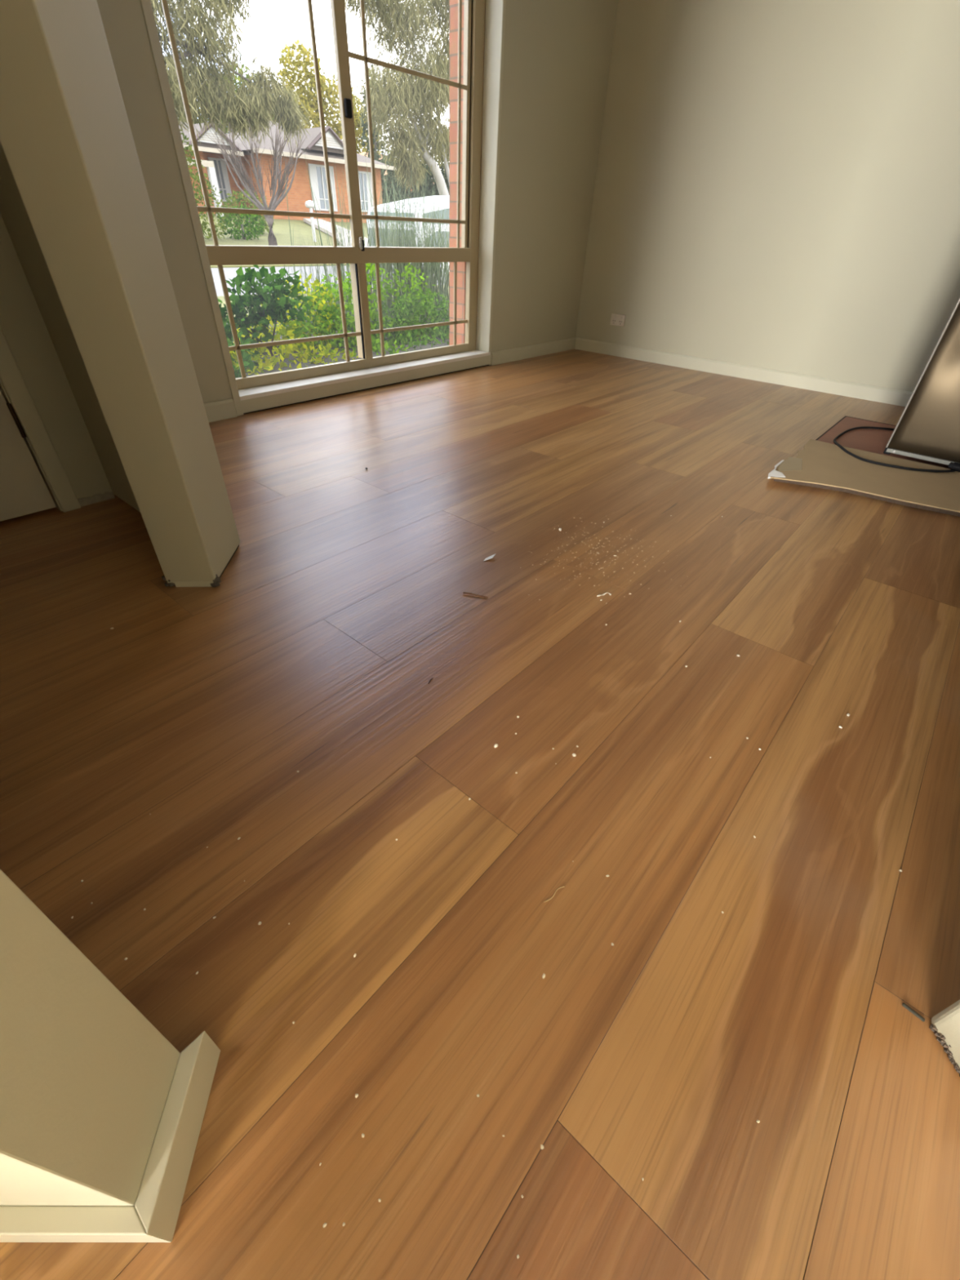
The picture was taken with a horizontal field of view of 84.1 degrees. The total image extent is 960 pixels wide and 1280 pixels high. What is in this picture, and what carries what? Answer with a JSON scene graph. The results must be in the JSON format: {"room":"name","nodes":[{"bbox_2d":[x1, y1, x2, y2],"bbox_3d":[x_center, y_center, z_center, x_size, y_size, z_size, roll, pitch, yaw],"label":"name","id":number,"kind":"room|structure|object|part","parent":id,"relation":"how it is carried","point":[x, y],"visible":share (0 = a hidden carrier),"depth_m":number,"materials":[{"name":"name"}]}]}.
{"room":"empty living room","nodes":[
{"label":"empty living room","id":0,"kind":"room"},
{"bbox_2d":[0,213,111,511],"bbox_3d":[-1.887,-0.956,0.415,0.125,2.450,2.095,29,45,30],"label":"wall","id":1,"kind":"structure","parent":0,"point":[22,324],"depth_m":1.49,"materials":[{"name":"paint"}]},
{"bbox_2d":[0,389,56,521],"bbox_3d":[-1.549,-1.035,0.776,0.048,2.033,0.839,29,45,30],"label":"door","id":2,"kind":"structure","parent":1,"relation":"in","point":[24,491],"depth_m":1.54,"materials":[{"name":"paint"}]},
{"bbox_2d":[0,327,80,512],"bbox_3d":[-1.528,-1.042,0.743,0.019,2.110,0.942,29,45,30],"label":"trim","id":3,"kind":"structure","parent":1,"relation":"attached to","point":[15,386],"depth_m":1.50,"materials":[{"name":"paint"}]},
{"bbox_2d":[77,491,115,506],"bbox_3d":[-1.228,-0.454,1.705,0.005,0.025,0.101,29,45,30],"label":"trim","id":4,"kind":"structure","parent":1,"relation":"attached to","point":[99,497],"depth_m":1.70,"materials":[{"name":"paint"}]},
{"bbox_2d":[0,0,239,586],"bbox_3d":[-1.101,-1.378,0.965,1.338,2.400,0.245,29,45,30],"label":"column","id":5,"kind":"structure","parent":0,"point":[76,211],"depth_m":1.00,"materials":[{"name":"paint"}]},
{"bbox_2d":[96,0,617,403],"bbox_3d":[-0.402,-2.515,2.516,0.115,2.450,3.805,29,45,30],"label":"wall","id":6,"kind":"structure","parent":0,"point":[557,53],"depth_m":3.09,"materials":[{"name":"paint"}]},
{"bbox_2d":[203,398,237,422],"bbox_3d":[-1.352,-0.937,2.279,0.014,0.078,0.644,29,45,30],"label":"baseboard","id":7,"kind":"structure","parent":6,"relation":"attached to","point":[221,410],"depth_m":2.43,"materials":[{"name":"paint"}]},
{"bbox_2d":[140,0,506,416],"bbox_3d":[-0.564,-2.359,2.461,0.186,2.161,1.863,29,45,30],"label":"window","id":8,"kind":"structure","parent":6,"relation":"in","point":[258,393],"depth_m":2.76,"materials":[{"name":"paint"}]},
{"bbox_3d":[-0.606,-2.405,2.475,0.070,2.048,1.800,29,45,30],"label":"frame","id":9,"kind":"part","parent":8,"relation":"part of","materials":[{"name":"beige metal"}]},
{"bbox_3d":[-0.568,-1.555,3.069,0.119,0.020,1.822,29,45,30],"label":"sill","id":10,"kind":"part","parent":8,"relation":"part of","materials":[{"name":"paint"}]},
{"bbox_2d":[490,337,576,365],"bbox_3d":[0.422,-2.145,3.943,0.014,0.078,1.048,29,45,30],"label":"baseboard","id":11,"kind":"structure","parent":6,"relation":"attached to","point":[540,349],"depth_m":3.89,"materials":[{"name":"paint"}]},
{"bbox_2d":[448,0,485,345],"bbox_3d":[-0.924,-2.242,2.296,0.135,3.350,5.400,29,45,30],"label":"brick wall","id":12,"kind":"structure","parent":0,"point":[453,33],"depth_m":3.10,"materials":[{"name":"brick"}]},
{"bbox_2d":[0,349,959,1279],"bbox_3d":[-0.396,1.421,-0.648,6.448,0.002,10.925,29,45,30],"label":"floor","id":13,"kind":"structure","parent":0,"point":[656,1055],"depth_m":0.83,"materials":[{"name":"brown wood"}]},
{"bbox_2d":[462,591,488,598],"bbox_3d":[-0.011,-0.115,1.352,0.065,0.006,0.007,10,38,9],"label":"twig","id":14,"kind":"object","parent":13,"relation":"on","point":[464,593],"visible":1,"depth_m":1.35,"materials":[{"name":"wood"}]},
{"bbox_2d":[484,554,495,560],"bbox_3d":[0.027,-0.234,1.504,0.046,0.010,0.018,-19,43,-25],"label":"paper scrap","id":15,"kind":"object","parent":13,"relation":"on","point":[493,555],"visible":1,"depth_m":1.51,"materials":[{"name":"white paper"}]},
{"bbox_2d":[543,886,564,902],"bbox_3d":[0.105,0.358,0.750,0.039,0.002,0.004,-26,46,-32],"label":"pale fibre","id":16,"kind":"object","parent":13,"relation":"on","point":[561,886],"visible":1,"depth_m":0.75,"materials":[{"name":"beige fabric"}]},
{"bbox_2d":[463,517,677,603],"bbox_3d":[0.245,-0.236,1.527,0.720,0.002,0.482,-13,40,-19],"label":"plaster dust","id":17,"kind":"object","parent":13,"relation":"on","point":[574,517],"visible":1,"depth_m":1.56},
{"bbox_2d":[767,439,959,516],"bbox_3d":[1.698,-0.566,2.014,1.017,0.031,0.690,29,45,30],"label":"cardboard sheet","id":18,"kind":"object","parent":13,"relation":"on","point":[820,464],"visible":0.99,"depth_m":2.08,"materials":[{"name":"beige cardboard"}]},
{"bbox_2d":[883,297,959,471],"bbox_3d":[2.230,-1.461,1.817,0.677,1.674,0.660,29,45,30],"label":"television","id":19,"kind":"object","parent":18,"relation":"on","point":[928,427],"visible":0.98,"depth_m":2.15,"materials":[{"name":"metal"}]},
{"bbox_3d":[2.023,-0.689,2.146,0.668,0.016,0.034,29,45,30],"label":"rail","id":20,"kind":"part","parent":19,"relation":"part of","materials":[{"name":"silver metal"}]},
{"bbox_2d":[815,415,951,469],"bbox_3d":[2.151,-0.857,2.437,1.008,0.006,0.648,29,45,30],"label":"sheet","id":21,"kind":"object","parent":13,"relation":"on","point":[871,440],"visible":0.49,"depth_m":2.58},
{"bbox_2d":[833,426,955,472],"bbox_3d":[1.820,-0.897,2.441,0.391,0.031,0.724,11,39,11],"label":"power cable","id":22,"kind":"object","parent":21,"relation":"on","point":[842,447],"visible":0.97,"depth_m":2.22,"materials":[{"name":"black plastic"}]},
{"bbox_2d":[902,1002,924,1022],"bbox_3d":[0.530,0.455,0.650,0.004,0.003,0.024,-28,47,-33],"label":"packer sliver","id":23,"kind":"object","parent":13,"relation":"on","point":[904,1004],"visible":1,"depth_m":0.65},
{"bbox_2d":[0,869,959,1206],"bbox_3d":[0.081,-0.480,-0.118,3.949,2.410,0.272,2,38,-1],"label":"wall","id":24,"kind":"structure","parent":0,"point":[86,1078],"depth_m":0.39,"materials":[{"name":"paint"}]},
{"bbox_2d":[0,1205,171,1242],"bbox_3d":[-1.107,0.495,0.452,1.655,0.066,0.018,2,38,-1],"label":"baseboard","id":25,"kind":"structure","parent":24,"relation":"attached to","point":[18,1224],"depth_m":0.45,"materials":[{"name":"paint"}]},
{"bbox_2d":[134,1031,220,1241],"bbox_3d":[-0.293,0.479,0.520,0.018,0.066,0.143,-1,38,-5],"label":"baseboard","id":26,"kind":"structure","parent":24,"relation":"attached to","point":[160,1196],"depth_m":0.50,"materials":[{"name":"paint"}]},
{"bbox_2d":[575,0,959,391],"bbox_3d":[2.903,-2.160,2.249,5.680,2.450,0.130,29,45,30],"label":"wall","id":27,"kind":"structure","parent":0,"point":[777,186],"depth_m":3.07,"materials":[{"name":"paint"}]},
{"bbox_2d":[609,313,626,326],"bbox_3d":[1.026,-2.386,3.969,0.116,0.072,0.013,29,45,30],"label":"power outlet","id":28,"kind":"object","parent":27,"relation":"attached to","point":[615,319],"visible":1,"depth_m":3.97,"materials":[{"name":"plastic"}]},
{"bbox_2d":[574,337,912,406],"bbox_3d":[2.221,-1.561,3.293,3.851,0.078,0.014,29,45,30],"label":"baseboard","id":29,"kind":"structure","parent":27,"relation":"attached to","point":[861,391],"depth_m":3.54,"materials":[{"name":"paint"}]},
{"label":"outside","id":30,"kind":"structure","parent":0,"visible":0},
{"bbox_2d":[210,264,448,296],"bbox_3d":[11.493,-17.478,24.836,5.000,0.150,89.000,29,45,30],"label":"street","id":31,"kind":"structure","parent":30,"point":[229,273],"depth_m":10.92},
{"bbox_2d":[366,195,448,272],"bbox_3d":[-0.446,-10.387,13.710,1.810,1.700,4.980,29,45,30],"label":"van","id":32,"kind":"object","parent":31,"relation":"on","point":[428,199],"visible":0.09,"depth_m":12.11,"materials":[{"name":"paint"}]},
{"bbox_3d":[-2.043,-9.273,12.284,1.560,0.330,0.025,29,45,30],"label":"panel","id":33,"kind":"part","parent":32,"relation":"part of","materials":[{"name":"white metal"}]},
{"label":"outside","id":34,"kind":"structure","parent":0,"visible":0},
{"bbox_2d":[302,217,368,246],"bbox_3d":[-5.058,-15.136,20.032,1.917,1.088,15.627,-10,39,-16],"label":"driveway","id":35,"kind":"structure","parent":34,"point":[307,220],"depth_m":21.85,"materials":[{"name":"concrete"}]},
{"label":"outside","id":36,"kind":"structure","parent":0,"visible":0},
{"bbox_2d":[210,262,381,267],"bbox_3d":[8.475,-19.225,26.785,2.211,0.314,89.000,29,45,30],"label":"verge","id":37,"kind":"structure","parent":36,"point":[306,264],"depth_m":12.83,"materials":[{"name":"green plant"}]},
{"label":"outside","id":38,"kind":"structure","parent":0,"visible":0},
{"bbox_2d":[217,284,448,318],"bbox_3d":[14.292,-15.925,22.980,2.400,0.164,89.000,29,45,30],"label":"verge","id":39,"kind":"structure","parent":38,"point":[221,298],"depth_m":7.33,"materials":[{"name":"green plant"}]},
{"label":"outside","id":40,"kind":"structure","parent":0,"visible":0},
{"bbox_2d":[226,310,448,377],"bbox_3d":[16.459,-14.750,21.522,3.333,0.217,89.000,29,45,30],"label":"garden bed","id":41,"kind":"object","parent":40,"point":[340,359],"depth_m":4.19,"materials":[{"name":"soil"}]},
{"bbox_2d":[226,332,257,377],"bbox_3d":[-1.576,-1.661,3.351,0.357,0.462,0.447,4,38,2],"label":"herb","id":42,"kind":"object","parent":41,"relation":"on","point":[247,362],"visible":0.22,"depth_m":3.36,"materials":[{"name":"green plant"}]},
{"bbox_2d":[217,264,313,369],"bbox_3d":[-1.561,-2.200,3.757,0.496,0.753,0.910,29,45,30],"label":"rose bush","id":43,"kind":"object","parent":41,"relation":"on","point":[277,308],"visible":0.81,"depth_m":3.64,"materials":[{"name":"green plant"}]},
{"bbox_3d":[-1.596,-2.136,3.725,0.233,0.218,0.018,-24,45,-30],"label":"stem","id":44,"kind":"part","parent":43,"relation":"part of","materials":[{"name":"green plant"}]},
{"bbox_3d":[-1.507,-2.125,3.828,0.021,0.551,0.068,29,45,30],"label":"stem","id":45,"kind":"part","parent":43,"relation":"part of","materials":[{"name":"green plant"}]},
{"bbox_3d":[-1.465,-2.265,3.817,0.015,0.316,0.197,18,40,19],"label":"stem","id":46,"kind":"part","parent":43,"relation":"part of","materials":[{"name":"plant"}]},
{"bbox_2d":[229,347,302,374],"bbox_3d":[-1.623,-1.846,3.735,0.836,0.376,0.700,29,45,30],"label":"plant","id":47,"kind":"object","parent":41,"relation":"on","point":[268,365],"visible":0.21,"depth_m":3.68,"materials":[{"name":"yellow plant"}]},
{"bbox_2d":[230,272,342,357],"bbox_3d":[-1.677,-2.472,4.237,0.624,0.723,1.351,29,45,30],"label":"shrub","id":48,"kind":"object","parent":41,"relation":"on","point":[286,331],"visible":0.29,"depth_m":4.32,"materials":[{"name":"green plant"}]},
{"bbox_2d":[233,264,352,326],"bbox_3d":[-1.633,-3.420,5.368,1.334,0.706,1.701,29,45,30],"label":"clump","id":49,"kind":"object","parent":41,"relation":"on","point":[290,264],"visible":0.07,"depth_m":5.32,"materials":[{"name":"green plant"}]},
{"bbox_2d":[235,231,366,324],"bbox_3d":[-1.629,-3.861,5.743,0.729,0.945,1.822,22,42,24],"label":"clump","id":50,"kind":"object","parent":41,"relation":"on","point":[310,232],"visible":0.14,"depth_m":5.52,"materials":[{"name":"green plant"}]},
{"bbox_2d":[264,336,358,367],"bbox_3d":[-1.280,-2.106,4.108,0.817,0.392,0.710,29,45,30],"label":"plant","id":51,"kind":"object","parent":41,"relation":"on","point":[290,348],"visible":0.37,"depth_m":4.03,"materials":[{"name":"green plant"}]},
{"bbox_2d":[278,274,408,351],"bbox_3d":[-1.186,-2.708,4.560,0.768,0.701,1.146,29,45,30],"label":"shrub","id":52,"kind":"object","parent":41,"relation":"on","point":[350,322],"visible":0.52,"depth_m":4.42,"materials":[{"name":"green plant"}]},
{"bbox_2d":[281,147,448,327],"bbox_3d":[-0.882,-4.040,5.528,2.456,1.543,1.212,-30,48,-35],"label":"clump","id":53,"kind":"object","parent":41,"relation":"on","point":[387,242],"visible":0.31,"depth_m":5.37,"materials":[{"name":"green plant"}]},
{"bbox_2d":[324,327,408,355],"bbox_3d":[-0.949,-2.358,4.448,0.844,0.408,0.704,29,45,30],"label":"plant","id":54,"kind":"object","parent":41,"relation":"on","point":[374,340],"visible":0.23,"depth_m":4.34,"materials":[{"name":"green plant"}]},
{"bbox_2d":[343,262,435,319],"bbox_3d":[-0.891,-3.382,5.313,0.474,0.767,1.084,29,45,30],"label":"shrub","id":55,"kind":"object","parent":41,"relation":"on","point":[368,266],"visible":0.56,"depth_m":5.27,"materials":[{"name":"green plant"}]},
{"bbox_2d":[368,185,448,323],"bbox_3d":[-0.308,-4.171,5.837,1.992,1.413,1.815,-7,39,-12],"label":"clump","id":56,"kind":"object","parent":41,"relation":"on","point":[445,291],"visible":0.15,"depth_m":5.76,"materials":[{"name":"green plant"}]},
{"bbox_2d":[368,284,448,340],"bbox_3d":[-0.555,-3.022,5.119,0.577,0.662,1.363,27,44,29],"label":"shrub","id":57,"kind":"object","parent":41,"relation":"on","point":[436,315],"visible":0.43,"depth_m":4.92,"materials":[{"name":"green plant"}]},
{"bbox_2d":[373,322,444,349],"bbox_3d":[-0.674,-2.606,4.760,0.829,0.399,0.676,29,45,30],"label":"plant","id":58,"kind":"object","parent":41,"relation":"on","point":[408,338],"visible":0.28,"depth_m":4.64,"materials":[{"name":"green plant"}]},
{"bbox_2d":[413,320,448,344],"bbox_3d":[-0.287,-2.783,5.027,0.844,0.412,0.694,29,45,30],"label":"plant","id":59,"kind":"object","parent":41,"relation":"on","point":[442,334],"visible":0.13,"depth_m":4.92,"materials":[{"name":"green plant"}]},
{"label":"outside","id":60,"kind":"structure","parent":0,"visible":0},
{"bbox_2d":[199,213,368,246],"bbox_3d":[-0.883,-44.641,58.296,62.700,1.096,170.000,29,45,30],"label":"lawn","id":61,"kind":"structure","parent":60,"point":[281,229],"depth_m":19.73,"materials":[{"name":"green plant"}]},
{"bbox_2d":[179,128,229,239],"bbox_3d":[-8.675,-13.455,15.595,1.674,3.102,2.292,29,45,30],"label":"conifer hedge","id":62,"kind":"object","parent":61,"relation":"on","point":[189,159],"visible":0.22,"depth_m":15.99,"materials":[{"name":"green plant"}]},
{"bbox_2d":[179,59,277,133],"bbox_3d":[-17.328,-32.472,34.398,4.556,7.711,10.080,29,45,30],"label":"tree","id":63,"kind":"object","parent":61,"relation":"on","point":[237,77],"visible":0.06,"depth_m":33.64,"materials":[{"name":"green plant"}]},
{"bbox_2d":[150,0,311,149],"bbox_3d":[-7.779,-15.023,14.040,3.086,7.576,7.227,31,46,31],"label":"tree","id":64,"kind":"object","parent":61,"relation":"on","point":[239,106],"visible":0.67,"depth_m":14.37,"materials":[{"name":"green plant"}]},
{"bbox_2d":[216,204,265,240],"bbox_3d":[-7.767,-13.584,17.357,1.348,1.035,1.548,29,45,30],"label":"clipped shrub","id":65,"kind":"object","parent":61,"relation":"on","point":[251,216],"visible":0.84,"depth_m":17.29,"materials":[{"name":"green plant"}]},
{"bbox_2d":[220,188,274,234],"bbox_3d":[-8.176,-15.080,18.855,1.632,1.441,1.854,29,45,30],"label":"clipped shrub","id":66,"kind":"object","parent":61,"relation":"on","point":[240,197],"visible":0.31,"depth_m":18.57,"materials":[{"name":"green plant"}]},
{"bbox_2d":[206,116,311,245],"bbox_3d":[-6.021,-12.476,14.768,2.783,3.035,2.576,29,45,30],"label":"bare tree","id":67,"kind":"object","parent":61,"relation":"on","point":[274,202],"visible":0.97,"depth_m":14.55,"materials":[{"name":"grey plant"}]},
{"bbox_2d":[178,120,395,222],"bbox_3d":[-12.382,-22.896,25.874,9.280,4.050,14.000,29,45,30],"label":"brick house","id":68,"kind":"structure","parent":61,"relation":"on","point":[217,171],"depth_m":24.90,"materials":[{"name":"orange brick"}]},
{"bbox_3d":[-11.305,-19.060,22.818,0.200,1.800,0.250,29,45,30],"label":"porch post","id":69,"kind":"part","parent":68,"relation":"part of","materials":[{"name":"white paint"}]},
{"bbox_2d":[209,159,230,199],"bbox_3d":[-11.841,-20.997,24.309,0.004,1.400,0.700,29,45,30],"label":"window","id":70,"kind":"structure","parent":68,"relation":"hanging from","point":[220,167],"depth_m":24.32,"materials":[{"name":"white glass"}]},
{"bbox_3d":[-11.847,-21.000,24.313,0.010,1.460,0.760,29,45,30],"label":"pane","id":71,"kind":"part","parent":68,"relation":"part of","materials":[{"name":"grey glass"}]},
{"bbox_3d":[-7.625,-21.964,25.886,0.010,1.660,1.360,29,45,30],"label":"pane","id":72,"kind":"part","parent":68,"relation":"part of","materials":[{"name":"grey glass"}]},
{"bbox_2d":[310,165,336,209],"bbox_3d":[-7.619,-21.960,25.882,0.004,1.600,1.300,29,45,30],"label":"window","id":73,"kind":"structure","parent":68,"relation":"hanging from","point":[316,171],"depth_m":25.81,"materials":[{"name":"white glass"}]},
{"bbox_3d":[-5.992,-23.076,27.418,0.010,1.560,1.060,29,45,30],"label":"pane","id":74,"kind":"part","parent":68,"relation":"part of","materials":[{"name":"grey glass"}]},
{"bbox_2d":[358,173,371,208],"bbox_3d":[-5.986,-23.072,27.414,0.004,1.500,1.000,29,45,30],"label":"window","id":75,"kind":"structure","parent":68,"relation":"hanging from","point":[364,177],"depth_m":27.41,"materials":[{"name":"white glass"}]},
{"bbox_2d":[305,200,316,241],"bbox_3d":[-5.885,-14.683,18.709,0.220,1.197,0.340,29,45,30],"label":"letterbox","id":76,"kind":"object","parent":61,"relation":"on","point":[309,204],"visible":0.92,"depth_m":18.50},
{"bbox_3d":[-5.889,-14.605,18.769,0.080,1.000,0.080,29,45,30],"label":"post","id":77,"kind":"part","parent":76,"relation":"part of","materials":[{"name":"white paint"}]},
{"bbox_2d":[267,38,382,154],"bbox_3d":[-15.113,-46.883,49.574,4.885,12.089,15.132,29,45,30],"label":"tree","id":78,"kind":"object","parent":61,"relation":"on","point":[309,102],"visible":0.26,"depth_m":47.17,"materials":[{"name":"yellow plant"}]},
{"bbox_2d":[358,63,389,160],"bbox_3d":[-7.588,-35.615,38.539,2.312,8.508,2.275,29,45,30],"label":"slim tree","id":79,"kind":"object","parent":61,"relation":"on","point":[375,143],"visible":0.19,"depth_m":37.99,"materials":[{"name":"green plant"}]},
{"bbox_2d":[320,0,449,195],"bbox_3d":[-2.211,-20.063,19.848,7.549,8.821,3.161,-29,48,-34],"label":"tree","id":80,"kind":"object","parent":61,"relation":"on","point":[400,100],"visible":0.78,"depth_m":18.97,"materials":[{"name":"green plant"}]},
{"bbox_2d":[358,151,434,197],"bbox_3d":[-9.325,-40.903,48.385,8.200,4.900,9.700,29,45,30],"label":"house","id":81,"kind":"structure","parent":61,"relation":"on","point":[362,153],"depth_m":46.01,"materials":[{"name":"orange brick"}]},
{"bbox_2d":[373,153,448,204],"bbox_3d":[-3.985,-31.679,37.242,3.016,4.328,11.480,29,45,30],"label":"tree","id":82,"kind":"object","parent":61,"relation":"on","point":[429,180],"visible":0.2,"depth_m":35.88,"materials":[{"name":"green plant"}]}
]}

